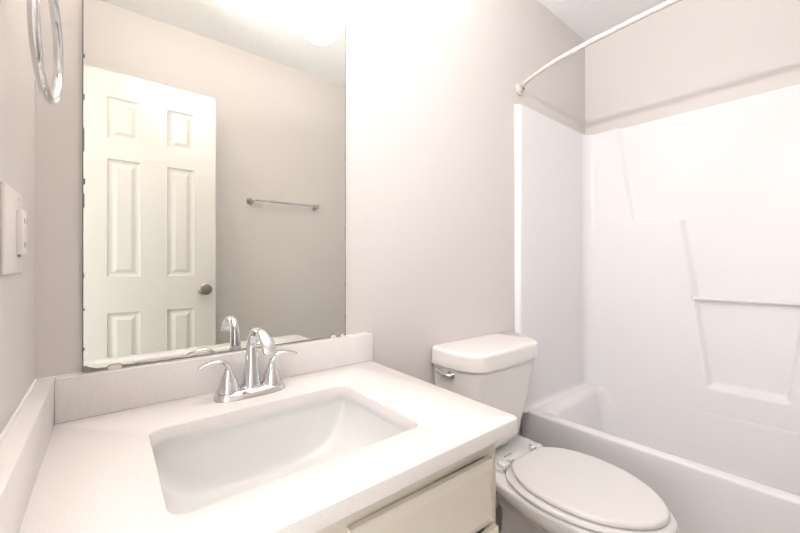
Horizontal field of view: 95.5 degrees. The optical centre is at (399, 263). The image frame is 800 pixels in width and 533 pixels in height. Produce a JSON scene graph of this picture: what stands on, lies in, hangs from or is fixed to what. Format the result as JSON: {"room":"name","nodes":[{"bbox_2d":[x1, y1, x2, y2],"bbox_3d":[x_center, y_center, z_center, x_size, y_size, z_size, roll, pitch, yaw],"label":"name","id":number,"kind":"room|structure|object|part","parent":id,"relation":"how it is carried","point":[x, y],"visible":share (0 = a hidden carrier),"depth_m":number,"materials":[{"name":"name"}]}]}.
{"room":"bathroom","nodes":[
{"label":"bathroom","id":0,"kind":"room"},
{"bbox_2d":[0,0,34,433],"bbox_3d":[-0.326,-0.133,0.129,0.120,2.505,1.455,0,0,-39],"label":"wall","id":1,"kind":"structure","parent":0,"point":[17,77],"depth_m":0.60,"materials":[{"name":"white paint"}]},
{"bbox_2d":[0,181,26,274],"bbox_3d":[-0.573,-0.049,0.543,0.014,0.127,0.129,0,0,-39],"label":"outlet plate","id":2,"kind":"object","parent":1,"relation":"attached to","point":[13,220],"visible":1,"depth_m":0.52,"materials":[{"name":"white plastic"}]},
{"bbox_2d":[16,209,26,256],"bbox_3d":[-0.589,-0.047,0.566,0.010,0.072,0.034,0,0,-39],"label":"receptacle","id":3,"kind":"object","parent":2,"relation":"attached to","point":[21,216],"depth_m":0.55,"materials":[{"name":"white plastic"}]},
{"bbox_2d":[26,0,63,104],"bbox_3d":[-0.531,-0.345,0.524,0.055,0.210,0.184,0,0,-39],"label":"towel ring","id":4,"kind":"object","parent":1,"relation":"attached to","point":[52,96],"visible":1,"depth_m":0.51,"materials":[{"name":"silver metal"}]},
{"bbox_2d":[35,0,584,435],"bbox_3d":[0.192,-0.133,1.558,2.720,2.505,0.120,0,0,-39],"label":"wall","id":5,"kind":"structure","parent":0,"point":[431,94],"depth_m":1.37,"materials":[{"name":"white paint"}]},
{"bbox_2d":[82,0,345,372],"bbox_3d":[-0.426,-0.293,0.976,0.643,1.054,0.010,0,0,-39],"label":"wall mirror","id":6,"kind":"object","parent":5,"relation":"attached to","point":[214,131],"visible":0.94,"depth_m":0.92,"materials":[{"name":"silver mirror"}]},
{"bbox_2d":[55,333,372,423],"bbox_3d":[-0.402,0.280,0.989,0.782,0.091,0.019,0,0,-39],"label":"backsplash","id":7,"kind":"structure","parent":5,"relation":"attached to","point":[79,396],"depth_m":0.87,"materials":[{"name":"white stone"}]},
{"bbox_2d":[516,0,681,95],"bbox_3d":[1.002,-0.864,1.200,0.174,0.060,1.453,0,0,-39],"label":"shower curtain rod","id":8,"kind":"object","parent":5,"relation":"attached to","point":[520,88],"visible":1,"depth_m":1.39,"materials":[{"name":"white metal"}]},
{"bbox_2d":[496,506,501,532],"bbox_3d":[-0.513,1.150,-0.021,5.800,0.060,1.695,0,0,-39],"label":"floor","id":9,"kind":"structure","parent":0,"point":[498,509],"depth_m":1.60,"materials":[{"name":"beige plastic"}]},
{"bbox_2d":[315,442,497,532],"bbox_3d":[-0.251,0.737,0.752,0.771,0.767,0.577,0,0,-39],"label":"vanity cabinet","id":10,"kind":"object","parent":9,"relation":"on","point":[460,497],"visible":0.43,"depth_m":0.67,"materials":[{"name":"beige paint"}]},
{"bbox_2d":[0,332,516,532],"bbox_3d":[-0.234,0.292,0.758,0.812,0.122,0.590,0,0,-39],"label":"countertop","id":11,"kind":"structure","parent":10,"relation":"on","point":[77,454],"depth_m":0.64,"materials":[{"name":"white stone"}]},
{"bbox_2d":[197,326,296,402],"bbox_3d":[-0.373,0.239,0.908,0.185,0.173,0.173,0,0,2],"label":"faucet","id":12,"kind":"object","parent":11,"relation":"on","point":[228,390],"visible":1,"depth_m":0.90,"materials":[{"name":"silver metal"}]},
{"bbox_3d":[-0.439,0.248,0.863,0.077,0.040,0.023,0,0,-39],"label":"lever","id":13,"kind":"part","parent":12,"relation":"part of","materials":[{"name":"silver metal"}]},
{"bbox_3d":[-0.417,0.279,0.883,0.054,0.060,0.054,0,0,-39],"label":"handle","id":14,"kind":"part","parent":12,"relation":"part of","materials":[{"name":"silver metal"}]},
{"bbox_3d":[-0.374,0.316,0.913,0.172,0.019,0.068,0,0,-39],"label":"plate","id":15,"kind":"part","parent":12,"relation":"part of","materials":[{"name":"silver metal"}]},
{"bbox_3d":[-0.345,0.233,0.881,0.052,0.161,0.150,0,0,-39],"label":"spout","id":16,"kind":"part","parent":12,"relation":"part of","materials":[{"name":"silver metal"}]},
{"bbox_3d":[-0.335,0.279,0.949,0.054,0.060,0.054,0,0,-39],"label":"handle","id":17,"kind":"part","parent":12,"relation":"part of","materials":[{"name":"silver metal"}]},
{"bbox_3d":[-0.311,0.248,0.967,0.077,0.040,0.023,0,0,-39],"label":"lever","id":18,"kind":"part","parent":12,"relation":"part of","materials":[{"name":"silver metal"}]},
{"bbox_2d":[152,396,407,513],"bbox_3d":[-0.222,0.426,0.724,0.496,0.144,0.376,0,0,-39],"label":"sink","id":19,"kind":"object","parent":11,"relation":"in","point":[198,470],"visible":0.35,"depth_m":0.84,"materials":[{"name":"white ceramic"}]},
{"bbox_3d":[0.058,0.470,0.656,0.340,0.132,0.018,0,0,-38],"label":"drawer","id":20,"kind":"part","parent":10,"relation":"part of","materials":[{"name":"beige paint"}]},
{"bbox_3d":[0.068,0.630,0.650,0.348,0.169,0.018,0,0,-39],"label":"drawer","id":21,"kind":"part","parent":10,"relation":"part of","materials":[{"name":"beige paint"}]},
{"bbox_2d":[431,331,679,532],"bbox_3d":[0.550,0.720,1.295,0.555,0.800,0.733,0,0,-39],"label":"toilet","id":22,"kind":"object","parent":9,"relation":"on","point":[540,489],"visible":0.83,"depth_m":1.27,"materials":[{"name":"white ceramic"}]},
{"bbox_3d":[0.161,0.408,1.351,0.018,0.033,0.070,0,0,-43],"label":"lever arm","id":23,"kind":"part","parent":22,"relation":"part of","materials":[{"name":"silver metal"}]},
{"bbox_3d":[0.186,0.412,1.341,0.020,0.034,0.034,0,0,-42],"label":"flush lever","id":24,"kind":"part","parent":22,"relation":"part of","materials":[{"name":"silver metal"}]},
{"bbox_3d":[0.395,0.538,1.497,0.516,0.313,0.207,0,0,-39],"label":"tank","id":25,"kind":"part","parent":22,"relation":"part of","materials":[{"name":"white ceramic"}]},
{"bbox_3d":[0.396,0.353,1.495,0.542,0.064,0.229,0,0,-39],"label":"tank lid","id":26,"kind":"part","parent":22,"relation":"part of","materials":[{"name":"white ceramic"}]},
{"bbox_3d":[0.550,0.936,1.281,0.402,0.368,0.710,0,0,-39],"label":"bowl","id":27,"kind":"part","parent":22,"relation":"part of","materials":[{"name":"white ceramic"}]},
{"bbox_3d":[0.615,0.722,1.198,0.366,0.016,0.449,0,0,-39],"label":"seat lid","id":28,"kind":"part","parent":22,"relation":"part of","materials":[{"name":"white plastic"}]},
{"bbox_3d":[0.617,0.741,1.194,0.400,0.013,0.481,0,0,-39],"label":"seat","id":29,"kind":"part","parent":22,"relation":"part of","materials":[{"name":"white plastic"}]},
{"bbox_2d":[521,385,799,532],"bbox_3d":[1.340,0.919,1.472,0.735,0.399,1.453,0,0,-39],"label":"bathtub","id":30,"kind":"object","parent":9,"relation":"on","point":[715,473],"visible":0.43,"depth_m":1.59,"materials":[{"name":"white plastic"}]},
{"bbox_2d":[514,83,799,433],"bbox_3d":[1.323,-0.029,1.466,0.799,1.498,1.510,0,0,-39],"label":"tub surround","id":31,"kind":"object","parent":30,"relation":"on","point":[659,259],"visible":0.97,"depth_m":1.84,"materials":[{"name":"white plastic"}]},
{"bbox_2d":[538,0,667,39],"bbox_3d":[0.686,-1.425,0.945,2.720,0.080,1.695,0,0,-39],"label":"ceiling","id":32,"kind":"structure","parent":0,"point":[588,19],"depth_m":1.99,"materials":[{"name":"white paint"}]},
{"bbox_2d":[585,0,799,134],"bbox_3d":[1.675,-0.133,1.742,0.180,2.505,1.455,0,0,-39],"label":"wall","id":33,"kind":"structure","parent":0,"point":[686,55],"depth_m":1.86,"materials":[{"name":"white paint"}]}
]}

